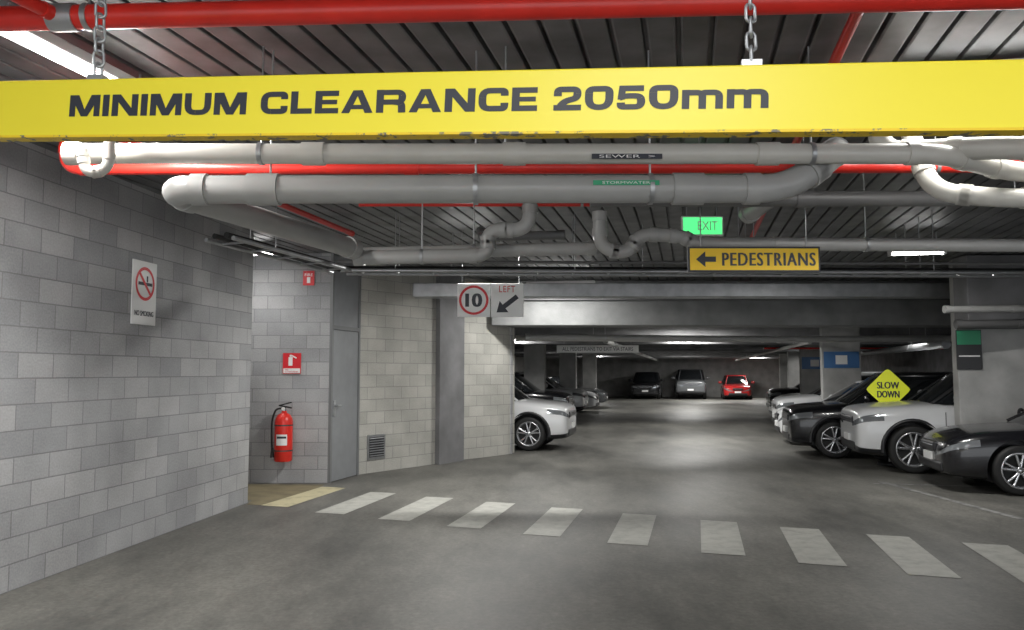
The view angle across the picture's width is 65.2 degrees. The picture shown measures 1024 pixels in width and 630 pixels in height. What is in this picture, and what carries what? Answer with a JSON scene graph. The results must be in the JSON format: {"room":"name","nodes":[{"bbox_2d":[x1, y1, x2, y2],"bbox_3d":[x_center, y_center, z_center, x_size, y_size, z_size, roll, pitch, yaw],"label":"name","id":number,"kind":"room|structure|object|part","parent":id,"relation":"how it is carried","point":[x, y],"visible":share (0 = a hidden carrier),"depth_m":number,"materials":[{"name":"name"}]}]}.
{"room":"parking garage","nodes":[
{"label":"parking garage","id":0,"kind":"room"},
{"bbox_2d":[0,142,253,594],"bbox_3d":[-4.114,0.220,4.131,0.200,3.450,12.324,0,-4,6],"label":"wall","id":1,"kind":"structure","parent":0,"point":[116,434],"depth_m":7.23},
{"bbox_2d":[130,259,156,325],"bbox_3d":[-3.597,-0.214,7.824,0.017,0.620,0.410,0,-4,6],"label":"no smoking sign","id":2,"kind":"object","parent":1,"relation":"attached to","point":[144,274],"visible":1,"depth_m":7.80,"materials":[{"name":"white plastic"}]},
{"bbox_2d":[248,253,330,482],"bbox_3d":[-3.820,0.791,12.145,2.160,3.450,0.200,0,-4,0],"label":"wall","id":3,"kind":"structure","parent":0,"point":[289,315],"depth_m":12.04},
{"bbox_2d":[270,402,292,461],"bbox_3d":[-3.368,1.719,11.814,0.268,0.872,0.304,-2,-5,29],"label":"fire extinguisher","id":4,"kind":"object","parent":3,"relation":"attached to","point":[283,434],"visible":1,"depth_m":11.71,"materials":[{"name":"red paint"}]},
{"bbox_2d":[283,353,300,373],"bbox_3d":[-3.310,0.728,12.032,0.270,0.310,0.016,0,-4,0],"label":"fire extinguisher sign","id":5,"kind":"object","parent":3,"relation":"attached to","point":[291,361],"visible":1,"depth_m":12.03,"materials":[{"name":"red plastic"}]},
{"bbox_2d":[303,271,314,284],"bbox_3d":[-3.080,-0.559,12.124,0.170,0.220,0.014,0,-4,0],"label":"fire sign","id":6,"kind":"object","parent":3,"relation":"attached to","point":[308,276],"visible":1,"depth_m":12.12,"materials":[{"name":"red plastic"}]},
{"bbox_2d":[359,265,435,474],"bbox_3d":[-2.001,0.909,13.805,0.200,3.450,1.924,-3,-5,36],"label":"wall","id":7,"kind":"structure","parent":0,"point":[398,348],"depth_m":13.69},
{"bbox_2d":[327,253,360,482],"bbox_3d":[-2.634,0.817,12.514,0.201,3.450,0.970,-1,-4,15],"label":"door","id":8,"kind":"structure","parent":7,"relation":"in","point":[345,291],"depth_m":12.46,"materials":[{"name":"grey metal"}]},
{"bbox_2d":[367,434,385,459],"bbox_3d":[-2.232,2.175,13.198,0.036,0.400,0.400,-3,-5,36],"label":"air vent","id":9,"kind":"object","parent":7,"relation":"in","point":[375,443],"visible":1,"depth_m":13.18,"materials":[{"name":"metal"}]},
{"bbox_2d":[464,278,513,459],"bbox_3d":[-0.503,1.056,15.852,0.273,3.450,1.646,-3,-5,38],"label":"wall","id":10,"kind":"structure","parent":0,"point":[486,346],"depth_m":15.62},
{"bbox_2d":[510,327,512,453],"bbox_3d":[-2.956,1.138,17.014,6.071,3.450,0.200,-1,-4,12],"label":"wall","id":11,"kind":"structure","parent":0,"point":[511,328],"depth_m":16.28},
{"bbox_2d":[0,396,1023,629],"bbox_3d":[6.000,3.667,26.807,44.000,0.200,62.000,0,-4,0],"label":"floor","id":12,"kind":"structure","parent":0,"point":[684,462],"depth_m":7.42,"materials":[{"name":"concrete"}]},
{"bbox_2d":[247,484,324,504],"bbox_3d":[-3.800,2.425,10.855,2.100,0.001,1.900,0,-4,0],"label":"walkway marking","id":13,"kind":"object","parent":12,"relation":"on","point":[260,494],"visible":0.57,"depth_m":11.06,"materials":[{"name":"paint"}]},
{"bbox_2d":[435,276,464,464],"bbox_3d":[-1.150,0.981,14.800,0.138,3.450,0.828,-2,-5,30],"label":"pilaster","id":14,"kind":"object","parent":12,"relation":"on","point":[449,399],"visible":0.77,"depth_m":14.66,"materials":[{"name":"concrete"}]},
{"bbox_2d":[524,345,545,389],"bbox_3d":[0.757,2.010,26.413,0.700,3.049,0.300,-1,-4,12],"label":"concrete column","id":15,"kind":"structure","parent":12,"relation":"on","point":[534,355],"depth_m":26.29,"materials":[{"name":"grey concrete"}]},
{"bbox_2d":[514,372,572,403],"bbox_3d":[-0.210,2.684,26.108,4.334,1.660,2.240,-1,-4,12],"label":"crossover","id":16,"kind":"object","parent":12,"relation":"on","point":[520,382],"visible":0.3,"depth_m":25.22,"materials":[{"name":"black paint"}]},
{"bbox_2d":[514,386,575,450],"bbox_3d":[-0.767,2.103,17.953,4.334,1.660,2.240,-1,-4,12],"label":"suv","id":17,"kind":"object","parent":12,"relation":"on","point":[537,422],"visible":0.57,"depth_m":16.81,"materials":[{"name":"white paint"}]},
{"bbox_2d":[517,372,587,409],"bbox_3d":[0.769,3.051,31.245,4.334,1.660,2.240,-1,-4,12],"label":"crossover","id":18,"kind":"object","parent":12,"relation":"on","point":[580,396],"visible":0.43,"depth_m":30.22,"materials":[{"name":"white paint"}]},
{"bbox_2d":[559,353,576,387],"bbox_3d":[2.369,2.531,33.720,0.700,3.049,0.300,-1,-4,12],"label":"concrete column","id":19,"kind":"structure","parent":12,"relation":"on","point":[567,361],"depth_m":33.59,"materials":[{"name":"grey concrete"}]},
{"bbox_2d":[547,376,598,395],"bbox_3d":[1.823,3.511,36.358,4.186,1.470,2.180,-1,-4,12],"label":"hatchback","id":20,"kind":"object","parent":12,"relation":"on","point":[555,378],"visible":0.09,"depth_m":35.81,"materials":[{"name":"black paint"}]},
{"bbox_2d":[548,377,598,411],"bbox_3d":[1.333,3.342,33.789,4.636,1.440,2.240,-1,-4,12],"label":"sedan","id":21,"kind":"object","parent":12,"relation":"on","point":[593,398],"visible":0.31,"depth_m":32.68,"materials":[{"name":"white paint"}]},
{"bbox_2d":[557,376,607,402],"bbox_3d":[2.313,3.709,38.926,4.636,1.440,2.240,-1,-4,12],"label":"sedan","id":22,"kind":"object","parent":12,"relation":"on","point":[603,395],"visible":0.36,"depth_m":37.86,"materials":[{"name":"grey paint"}]},
{"bbox_2d":[582,354,596,387],"bbox_3d":[3.981,3.052,41.026,0.700,3.049,0.300,-1,-4,12],"label":"concrete column","id":23,"kind":"structure","parent":12,"relation":"on","point":[589,361],"depth_m":40.90,"materials":[{"name":"grey concrete"}]},
{"bbox_2d":[264,487,1023,581],"bbox_3d":[1.182,2.261,8.567,8.583,0.001,5.922,0,-4,0],"label":"pedestrian crossing","id":24,"kind":"object","parent":12,"relation":"on","point":[810,546],"visible":1,"depth_m":8.08,"materials":[{"name":"paint"}]},
{"bbox_2d":[628,372,663,398],"bbox_3d":[8.558,4.445,50.794,2.240,1.660,4.334,-1,-4,12],"label":"crossover","id":25,"kind":"object","parent":12,"relation":"on","point":[644,383],"visible":1,"depth_m":49.13,"materials":[{"name":"black paint"}]},
{"bbox_2d":[671,369,708,398],"bbox_3d":[11.312,4.346,50.745,2.340,1.850,4.834,-1,-4,12],"label":"vehicle","id":26,"kind":"object","parent":12,"relation":"on","point":[688,381],"visible":1,"depth_m":48.71,"materials":[{"name":"grey paint"}]},
{"bbox_2d":[718,375,754,398],"bbox_3d":[13.942,4.471,49.816,2.180,1.470,4.186,-1,-4,12],"label":"hatchback","id":27,"kind":"object","parent":12,"relation":"on","point":[732,385],"visible":1,"depth_m":48.38,"materials":[{"name":"red paint"}]},
{"bbox_2d":[766,383,799,406],"bbox_3d":[12.126,3.032,30.985,4.334,1.660,2.240,-1,-4,12],"label":"crossover","id":28,"kind":"object","parent":12,"relation":"on","point":[770,394],"visible":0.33,"depth_m":30.64,"materials":[{"name":"black paint"}]},
{"bbox_2d":[779,354,787,387],"bbox_3d":[14.159,3.044,40.910,0.900,3.049,0.300,-1,-4,12],"label":"concrete column","id":29,"kind":"structure","parent":12,"relation":"on","point":[783,379],"depth_m":40.84,"materials":[{"name":"grey concrete"}]},
{"bbox_2d":[773,393,799,398],"bbox_3d":[11.659,2.958,28.404,4.636,1.440,2.240,-1,-4,12],"label":"sedan","id":30,"kind":"object","parent":12,"relation":"on","point":[790,393],"visible":0.09,"depth_m":28.51,"materials":[{"name":"white paint"}]},
{"bbox_2d":[787,352,799,386],"bbox_3d":[12.140,2.540,33.846,0.900,3.049,0.300,-1,-4,12],"label":"concrete column","id":31,"kind":"structure","parent":12,"relation":"on","point":[793,373],"depth_m":33.77,"materials":[{"name":"grey concrete"}]},
{"bbox_2d":[768,387,820,414],"bbox_3d":[10.754,2.782,25.926,4.636,1.440,2.240,-1,-4,12],"label":"sedan","id":32,"kind":"object","parent":12,"relation":"on","point":[812,392],"visible":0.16,"depth_m":26.23,"materials":[{"name":"black paint"}]},
{"bbox_2d":[576,402,1023,520],"bbox_3d":[5.429,3.591,27.214,17.285,0.001,36.227,-1,-4,15],"label":"bay markings","id":33,"kind":"object","parent":12,"relation":"on","point":[1004,514],"visible":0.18,"depth_m":10.96,"materials":[{"name":"paint"}]},
{"bbox_2d":[799,345,820,394],"bbox_3d":[10.118,2.035,26.769,0.900,3.049,0.327,-1,-4,12],"label":"concrete column","id":34,"kind":"structure","parent":12,"relation":"on","point":[809,359],"depth_m":26.68,"materials":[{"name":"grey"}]},
{"bbox_2d":[774,380,863,432],"bbox_3d":[8.259,2.233,18.447,4.186,1.470,2.180,-1,-4,12],"label":"hatchback","id":35,"kind":"object","parent":12,"relation":"on","point":[778,416],"visible":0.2,"depth_m":18.50,"materials":[{"name":"white paint"}]},
{"bbox_2d":[771,372,877,422],"bbox_3d":[9.092,2.316,20.947,4.334,1.660,2.240,-1,-4,12],"label":"crossover","id":36,"kind":"object","parent":12,"relation":"on","point":[777,403],"visible":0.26,"depth_m":20.61,"materials":[{"name":"white paint"}]},
{"bbox_2d":[819,328,860,400],"bbox_3d":[8.101,1.532,19.711,0.935,3.049,0.494,0,-4,0],"label":"concrete column","id":37,"kind":"structure","parent":12,"relation":"on","point":[840,362],"depth_m":19.61,"materials":[{"name":"grey concrete"}]},
{"bbox_2d":[781,372,949,457],"bbox_3d":[7.673,1.957,15.907,4.334,1.660,2.240,-1,-4,12],"label":"crossover","id":38,"kind":"object","parent":12,"relation":"on","point":[817,425],"visible":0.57,"depth_m":15.41,"materials":[{"name":"black paint"}]},
{"bbox_2d":[877,459,895,466],"label":"base","id":39,"kind":"object","parent":12,"relation":"on","point":[884,462],"depth_m":14.11,"materials":[{"name":"black"}]},
{"bbox_2d":[866,369,909,401],"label":"sign","id":40,"kind":"object","parent":12,"relation":"on","point":[887,385],"depth_m":14.29,"materials":[{"name":"yellow metal"}]},
{"bbox_2d":[841,371,954,473],"bbox_3d":[8.104,1.776,13.649,4.534,1.700,2.340,-1,-4,12],"label":"suv","id":41,"kind":"object","parent":12,"relation":"on","point":[884,430],"visible":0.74,"depth_m":13.16,"materials":[{"name":"white paint"}]},
{"bbox_2d":[918,408,1023,495],"bbox_3d":[8.342,1.734,11.245,4.636,1.440,2.240,-1,-4,12],"label":"car","id":42,"kind":"object","parent":12,"relation":"on","point":[993,452],"visible":1,"depth_m":10.90,"materials":[{"name":"black paint"}]},
{"bbox_2d":[949,260,1023,477],"bbox_3d":[7.769,0.823,12.551,1.520,3.444,0.320,-1,-4,12],"label":"concrete column","id":43,"kind":"object","parent":12,"relation":"on","point":[988,364],"visible":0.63,"depth_m":12.49,"materials":[{"name":"grey concrete"}]},
{"bbox_2d":[0,0,1023,280],"bbox_3d":[4.192,-1.301,7.380,23.131,0.045,24.606,0,-4,0],"label":"ceiling","id":44,"kind":"structure","parent":0,"point":[983,34],"depth_m":4.66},
{"bbox_2d":[514,356,523,371],"bbox_3d":[-1.692,2.799,37.839,0.200,3.100,41.000,-1,-4,12],"label":"wall","id":45,"kind":"structure","parent":0,"point":[518,361],"depth_m":46.84,"materials":[{"name":"concrete"}]},
{"bbox_2d":[546,359,779,396],"bbox_3d":[11.818,3.906,53.360,19.500,3.100,0.200,-1,-4,12],"label":"wall","id":46,"kind":"structure","parent":0,"point":[613,375],"depth_m":53.46,"materials":[{"name":"concrete"}]},
{"bbox_2d":[490,299,949,300],"bbox_3d":[6.000,0.237,27.703,44.000,0.670,59.700,0,-4,0],"label":"ceiling","id":47,"kind":"structure","parent":0,"point":[490,299],"depth_m":15.56,"materials":[{"name":"concrete"}]},
{"bbox_2d":[0,2,141,78],"bbox_3d":[-2.350,-1.403,4.361,0.120,0.169,1.280,-1,-4,12],"label":"fluorescent light","id":48,"kind":"object","parent":47,"relation":"hanging from","point":[47,44],"visible":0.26,"depth_m":4.18,"materials":[{"name":"white plastic"}]},
{"bbox_2d":[75,141,115,177],"bbox_3d":[-2.170,-0.861,4.172,0.205,0.302,0.063,0,-4,0],"label":"drain pipe","id":49,"kind":"object","parent":47,"relation":"attached to","point":[82,154],"visible":0.84,"depth_m":4.14,"materials":[{"name":"plastic"}]},
{"bbox_2d":[117,141,354,235],"bbox_3d":[-2.555,-1.236,6.635,0.067,0.178,6.015,-1,-4,12],"label":"pipe","id":50,"kind":"object","parent":47,"relation":"attached to","point":[288,207],"visible":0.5,"depth_m":8.52,"materials":[{"name":"metal"}]},
{"bbox_2d":[353,174,537,265],"bbox_3d":[-0.549,-0.864,6.686,1.535,0.913,0.139,0,-4,1],"label":"drain pipe","id":51,"kind":"object","parent":47,"relation":"hanging from","point":[471,255],"visible":0.84,"depth_m":6.61,"materials":[{"name":"grey plastic"}]},
{"bbox_2d":[352,204,596,260],"bbox_3d":[-0.325,-0.885,6.855,2.081,0.847,0.124,0,-4,1],"label":"drain pipe","id":52,"kind":"object","parent":47,"relation":"hanging from","point":[588,248],"visible":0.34,"depth_m":6.78,"materials":[{"name":"grey plastic"}]},
{"bbox_2d":[359,174,589,206],"bbox_3d":[3.575,-1.125,7.098,9.859,0.334,0.040,0,-4,0],"label":"pipe","id":53,"kind":"object","parent":47,"relation":"attached to","point":[397,204],"visible":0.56,"depth_m":7.07,"materials":[{"name":"metal"}]},
{"bbox_2d":[457,230,523,316],"bbox_3d":[-0.270,-0.527,10.071,0.830,1.104,0.024,0,-4,0],"label":"speed limit sign","id":54,"kind":"object","parent":47,"relation":"hanging from","point":[473,300],"visible":0.97,"depth_m":10.04,"materials":[{"name":"white metal"}]},
{"bbox_2d":[162,50,847,258],"bbox_3d":[0.114,-0.950,5.730,4.150,0.877,2.752,0,-4,0],"label":"drain pipe","id":55,"kind":"object","parent":47,"relation":"hanging from","point":[233,199],"visible":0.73,"depth_m":4.36,"materials":[{"name":"grey plastic"}]},
{"bbox_2d":[593,180,659,184],"bbox_3d":[0.620,-0.718,4.340,0.360,0.026,0.005,0,-4,0],"label":"label","id":56,"kind":"object","parent":55,"relation":"attached to","point":[595,182],"visible":1,"depth_m":4.34,"materials":[{"name":"green plastic"}]},
{"bbox_2d":[0,0,1023,141],"bbox_3d":[-0.145,-1.012,2.173,4.126,1.259,0.046,-1,-4,10],"label":"bar","id":57,"kind":"object","parent":47,"relation":"hanging from","point":[750,98],"visible":1,"depth_m":2.08,"materials":[{"name":"yellow paint"}]},
{"bbox_3d":[-1.208,-1.156,2.369,0.033,0.945,0.020,4,-6,-45],"label":"hanging chain","id":58,"kind":"part","parent":57,"relation":"part of","materials":[{"name":"metal"}]},
{"bbox_3d":[0.604,-1.137,2.052,0.033,1.027,0.020,4,-6,-45],"label":"hanging chain","id":59,"kind":"part","parent":57,"relation":"part of","materials":[{"name":"metal"}]},
{"bbox_2d":[0,0,1023,31],"bbox_3d":[1.468,-1.407,3.344,11.105,0.304,0.119,0,-4,3],"label":"pipe","id":60,"kind":"object","parent":47,"relation":"attached to","point":[69,17],"visible":0.85,"depth_m":3.39,"materials":[{"name":"red metal"}]},
{"bbox_2d":[10,0,55,19],"bbox_3d":[-2.179,-1.386,2.868,0.068,0.142,1.244,-1,-4,17],"label":"pipe","id":61,"kind":"object","parent":60,"relation":"attached to","point":[43,9],"visible":1,"depth_m":3.39,"materials":[{"name":"red metal"}]},
{"bbox_2d":[476,226,564,241],"bbox_3d":[-0.053,-0.761,7.189,1.099,0.252,0.454,-4,-6,43],"label":"drain pipe","id":62,"kind":"object","parent":47,"relation":"hanging from","point":[560,234],"visible":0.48,"depth_m":6.97,"materials":[{"name":"grey plastic"}]},
{"bbox_2d":[58,136,1023,175],"bbox_3d":[2.756,-1.173,5.247,11.509,0.502,0.094,0,-4,0],"label":"pipe","id":63,"kind":"object","parent":47,"relation":"hanging from","point":[118,169],"visible":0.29,"depth_m":5.22,"materials":[{"name":"red metal"}]},
{"bbox_2d":[60,46,1023,181],"bbox_3d":[0.595,-1.128,4.427,6.060,0.708,0.356,0,-4,-3],"label":"drain pipe","id":64,"kind":"object","parent":47,"relation":"hanging from","point":[506,153],"visible":0.92,"depth_m":4.33,"materials":[{"name":"plastic"}]},
{"bbox_2d":[592,154,661,158],"bbox_3d":[0.620,-0.855,4.311,0.380,0.028,0.005,0,-4,0],"label":"label","id":65,"kind":"object","parent":64,"relation":"attached to","point":[594,156],"visible":1,"depth_m":4.31,"materials":[{"name":"grey plastic"}]},
{"bbox_2d":[526,276,594,282],"bbox_3d":[0.900,-0.631,14.832,1.280,0.219,0.120,-1,-4,12],"label":"fluorescent light","id":66,"kind":"object","parent":47,"relation":"hanging from","point":[586,280],"visible":0.27,"depth_m":14.74,"materials":[{"name":"white metal"}]},
{"bbox_2d":[557,345,638,352],"bbox_3d":[2.300,0.573,21.515,2.200,0.879,0.027,0,-4,0],"label":"sign","id":67,"kind":"object","parent":47,"relation":"hanging from","point":[560,348],"visible":0.97,"depth_m":21.48,"materials":[{"name":"white metal"}]},
{"bbox_2d":[204,206,1023,277],"bbox_3d":[3.111,-0.851,8.186,11.778,0.726,2.129,0,-4,0],"label":"cable tray","id":68,"kind":"object","parent":47,"relation":"hanging from","point":[260,247],"visible":0.89,"depth_m":8.91,"materials":[{"name":"metal"}]},
{"bbox_2d":[603,341,656,360],"bbox_3d":[5.424,1.352,33.438,0.135,0.737,30.030,-1,-4,12],"label":"pipe","id":69,"kind":"object","parent":47,"relation":"hanging from","point":[612,343],"visible":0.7,"depth_m":21.65,"materials":[{"name":"grey plastic"}]},
{"bbox_2d":[514,354,778,355],"bbox_3d":[8.542,1.847,41.699,18.500,0.550,0.450,0,-4,0],"label":"concrete beam","id":70,"kind":"structure","parent":47,"relation":"attached to","point":[514,354],"depth_m":41.46,"materials":[{"name":"grey concrete"}]},
{"bbox_2d":[516,356,778,356],"bbox_3d":[9.488,2.152,45.988,18.500,0.550,0.450,0,-4,0],"label":"concrete beam","id":71,"kind":"structure","parent":47,"relation":"attached to","point":[516,356],"depth_m":45.75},
{"bbox_2d":[514,352,786,353],"bbox_3d":[7.596,1.541,37.410,18.500,0.550,0.450,0,-4,0],"label":"concrete beam","id":72,"kind":"structure","parent":47,"relation":"attached to","point":[514,352],"depth_m":37.17,"materials":[{"name":"grey concrete"}]},
{"bbox_2d":[546,357,778,358],"bbox_3d":[10.434,2.458,50.278,18.500,0.550,0.450,0,-4,0],"label":"concrete beam","id":73,"kind":"structure","parent":47,"relation":"attached to","point":[546,357],"depth_m":50.26,"materials":[{"name":"grey concrete"}]},
{"bbox_2d":[336,207,1023,264],"bbox_3d":[3.550,-0.852,8.683,10.908,0.652,0.036,0,-4,0],"label":"conduit","id":74,"kind":"object","parent":47,"relation":"attached to","point":[337,261],"visible":0.56,"depth_m":8.65,"materials":[{"name":"grey plastic"}]},
{"bbox_2d":[413,283,949,298],"bbox_3d":[4.900,-0.416,13.840,13.200,0.240,0.350,0,-4,0],"label":"ceiling beam","id":75,"kind":"structure","parent":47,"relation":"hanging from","point":[420,290],"depth_m":13.67,"materials":[{"name":"concrete"}]},
{"bbox_2d":[514,349,872,351],"bbox_3d":[6.650,1.235,33.121,18.500,0.550,0.450,0,-4,0],"label":"concrete beam","id":76,"kind":"structure","parent":47,"relation":"attached to","point":[515,350],"depth_m":32.88,"materials":[{"name":"grey concrete"}]},
{"bbox_2d":[681,207,722,235],"bbox_3d":[1.920,-1.009,8.089,0.420,0.424,0.056,0,-4,0],"label":"exit sign","id":77,"kind":"object","parent":47,"relation":"hanging from","point":[710,225],"visible":0.73,"depth_m":8.06,"materials":[{"name":"green plastic"}]},
{"bbox_2d":[514,345,904,348],"bbox_3d":[5.704,0.929,28.832,18.500,0.550,0.450,0,-4,0],"label":"concrete beam","id":78,"kind":"structure","parent":47,"relation":"attached to","point":[515,346],"depth_m":28.59,"materials":[{"name":"grey concrete"}]},
{"bbox_2d":[516,328,909,342],"bbox_3d":[6.298,0.280,18.553,12.437,0.716,0.288,0,-4,-1],"label":"drain pipe","id":79,"kind":"object","parent":47,"relation":"hanging from","point":[518,338],"visible":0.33,"depth_m":18.34,"materials":[{"name":"plastic"}]},
{"bbox_2d":[492,280,950,327],"bbox_3d":[6.250,-0.211,16.056,13.300,0.885,0.800,0,-4,0],"label":"concrete beam","id":80,"kind":"structure","parent":47,"relation":"attached to","point":[537,313],"depth_m":15.65,"materials":[{"name":"grey concrete"}]},
{"bbox_2d":[514,328,950,338],"bbox_3d":[3.812,0.317,20.254,18.500,0.550,0.450,0,-4,0],"label":"concrete beam","id":81,"kind":"object","parent":47,"relation":"attached to","point":[517,331],"visible":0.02,"depth_m":20.02,"materials":[{"name":"grey concrete"}]},
{"bbox_2d":[514,339,951,344],"bbox_3d":[4.758,0.623,24.543,18.500,0.550,0.450,0,-4,0],"label":"concrete beam","id":82,"kind":"structure","parent":47,"relation":"attached to","point":[515,341],"depth_m":24.30,"materials":[{"name":"grey concrete"}]},
{"bbox_2d":[525,328,951,342],"bbox_3d":[6.149,0.222,17.378,11.740,0.767,0.256,0,-4,-1],"label":"drain pipe","id":83,"kind":"object","parent":47,"relation":"hanging from","point":[544,337],"visible":0.97,"depth_m":17.31,"materials":[{"name":"grey plastic"}]},
{"bbox_2d":[687,137,819,271],"bbox_3d":[1.830,-0.843,6.083,1.000,1.042,0.025,0,-4,0],"label":"sign","id":84,"kind":"object","parent":47,"relation":"hanging from","point":[700,259],"visible":0.97,"depth_m":6.04,"materials":[{"name":"yellow metal"}]},
{"bbox_2d":[735,342,811,360],"bbox_3d":[10.224,1.357,33.438,0.112,0.746,30.025,-1,-4,12],"label":"pipe","id":85,"kind":"object","parent":47,"relation":"hanging from","point":[793,345],"visible":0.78,"depth_m":24.84,"materials":[{"name":"grey plastic"}]},
{"bbox_2d":[642,224,905,267],"bbox_3d":[3.700,-0.783,9.680,10.615,0.648,0.067,0,-4,0],"label":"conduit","id":86,"kind":"object","parent":47,"relation":"hanging from","point":[642,224],"visible":0.06,"depth_m":9.67,"materials":[{"name":"grey metal"}]},
{"bbox_2d":[589,181,1015,207],"bbox_3d":[4.550,-1.084,5.992,7.930,0.572,0.135,0,-4,0],"label":"drain pipe","id":87,"kind":"object","parent":47,"relation":"hanging from","point":[809,198],"visible":0.3,"depth_m":5.93,"materials":[{"name":"grey plastic"}]},
{"bbox_2d":[750,13,863,236],"bbox_3d":[2.575,-1.149,8.085,0.063,0.146,10.014,-1,-4,12],"label":"pipe","id":88,"kind":"object","parent":47,"relation":"attached to","point":[853,20],"visible":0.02,"depth_m":4.05,"materials":[{"name":"red metal"}]},
{"bbox_2d":[592,173,1023,258],"bbox_3d":[4.586,-0.891,6.580,7.857,0.873,0.124,0,-4,0],"label":"drain pipe","id":89,"kind":"object","parent":47,"relation":"hanging from","point":[635,241],"visible":0.91,"depth_m":6.51,"materials":[{"name":"grey plastic"}]},
{"bbox_2d":[764,347,888,348],"bbox_3d":[11.100,0.785,26.010,5.815,0.663,0.067,0,-4,0],"label":"pipe","id":90,"kind":"object","parent":47,"relation":"hanging from","point":[764,347],"visible":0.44,"depth_m":25.98,"materials":[{"name":"metal"}]},
{"bbox_2d":[861,341,950,355],"bbox_3d":[13.424,1.409,33.434,0.202,0.852,30.045,-1,-4,12],"label":"pipe","id":91,"kind":"object","parent":47,"relation":"hanging from","point":[932,345],"visible":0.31,"depth_m":21.68,"materials":[{"name":"metal"}]},
{"bbox_2d":[887,232,945,256],"bbox_3d":[5.200,-0.915,10.291,0.680,0.299,0.120,-1,-4,12],"label":"fluorescent light","id":92,"kind":"object","parent":47,"relation":"hanging from","point":[889,253],"visible":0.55,"depth_m":10.28,"materials":[{"name":"white plastic"}]},
{"bbox_2d":[868,136,1023,160],"bbox_3d":[2.830,-1.128,4.375,1.633,0.716,0.297,-1,-4,19],"label":"drain pipe","id":93,"kind":"object","parent":47,"relation":"hanging from","point":[998,147],"visible":0.42,"depth_m":4.32,"materials":[{"name":"plastic"}]},
{"bbox_2d":[901,136,1023,208],"bbox_3d":[3.128,-1.029,4.684,1.597,0.868,0.349,-1,-4,15],"label":"drain pipe","id":94,"kind":"object","parent":47,"relation":"hanging from","point":[927,177],"visible":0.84,"depth_m":4.65,"materials":[{"name":"plastic"}]},
{"bbox_2d":[942,305,1023,312],"bbox_3d":[8.850,-0.495,11.665,5.126,0.941,0.112,0,-4,0],"label":"drain pipe","id":95,"kind":"object","parent":47,"relation":"hanging from","point":[946,308],"visible":1,"depth_m":11.59,"materials":[{"name":"grey plastic"}]},
{"bbox_2d":[953,319,1023,328],"bbox_3d":[9.000,-0.371,11.907,4.832,1.153,0.135,0,-4,0],"label":"drain pipe","id":96,"kind":"object","parent":47,"relation":"hanging from","point":[958,323],"visible":1,"depth_m":11.82,"materials":[{"name":"grey plastic"}]},
{"bbox_2d":[861,345,952,371],"bbox_3d":[15.429,1.712,25.058,0.200,3.450,55.001,-1,-4,12],"label":"wall","id":97,"kind":"structure","parent":0,"point":[934,360],"depth_m":35.12,"materials":[{"name":"concrete"}]},
{"bbox_2d":[952,255,1023,328],"bbox_3d":[9.575,-0.348,12.406,5.250,1.120,0.400,0,-4,0],"label":"concrete beam","id":98,"kind":"structure","parent":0,"point":[966,291],"depth_m":12.21,"materials":[{"name":"grey concrete"}]}
]}

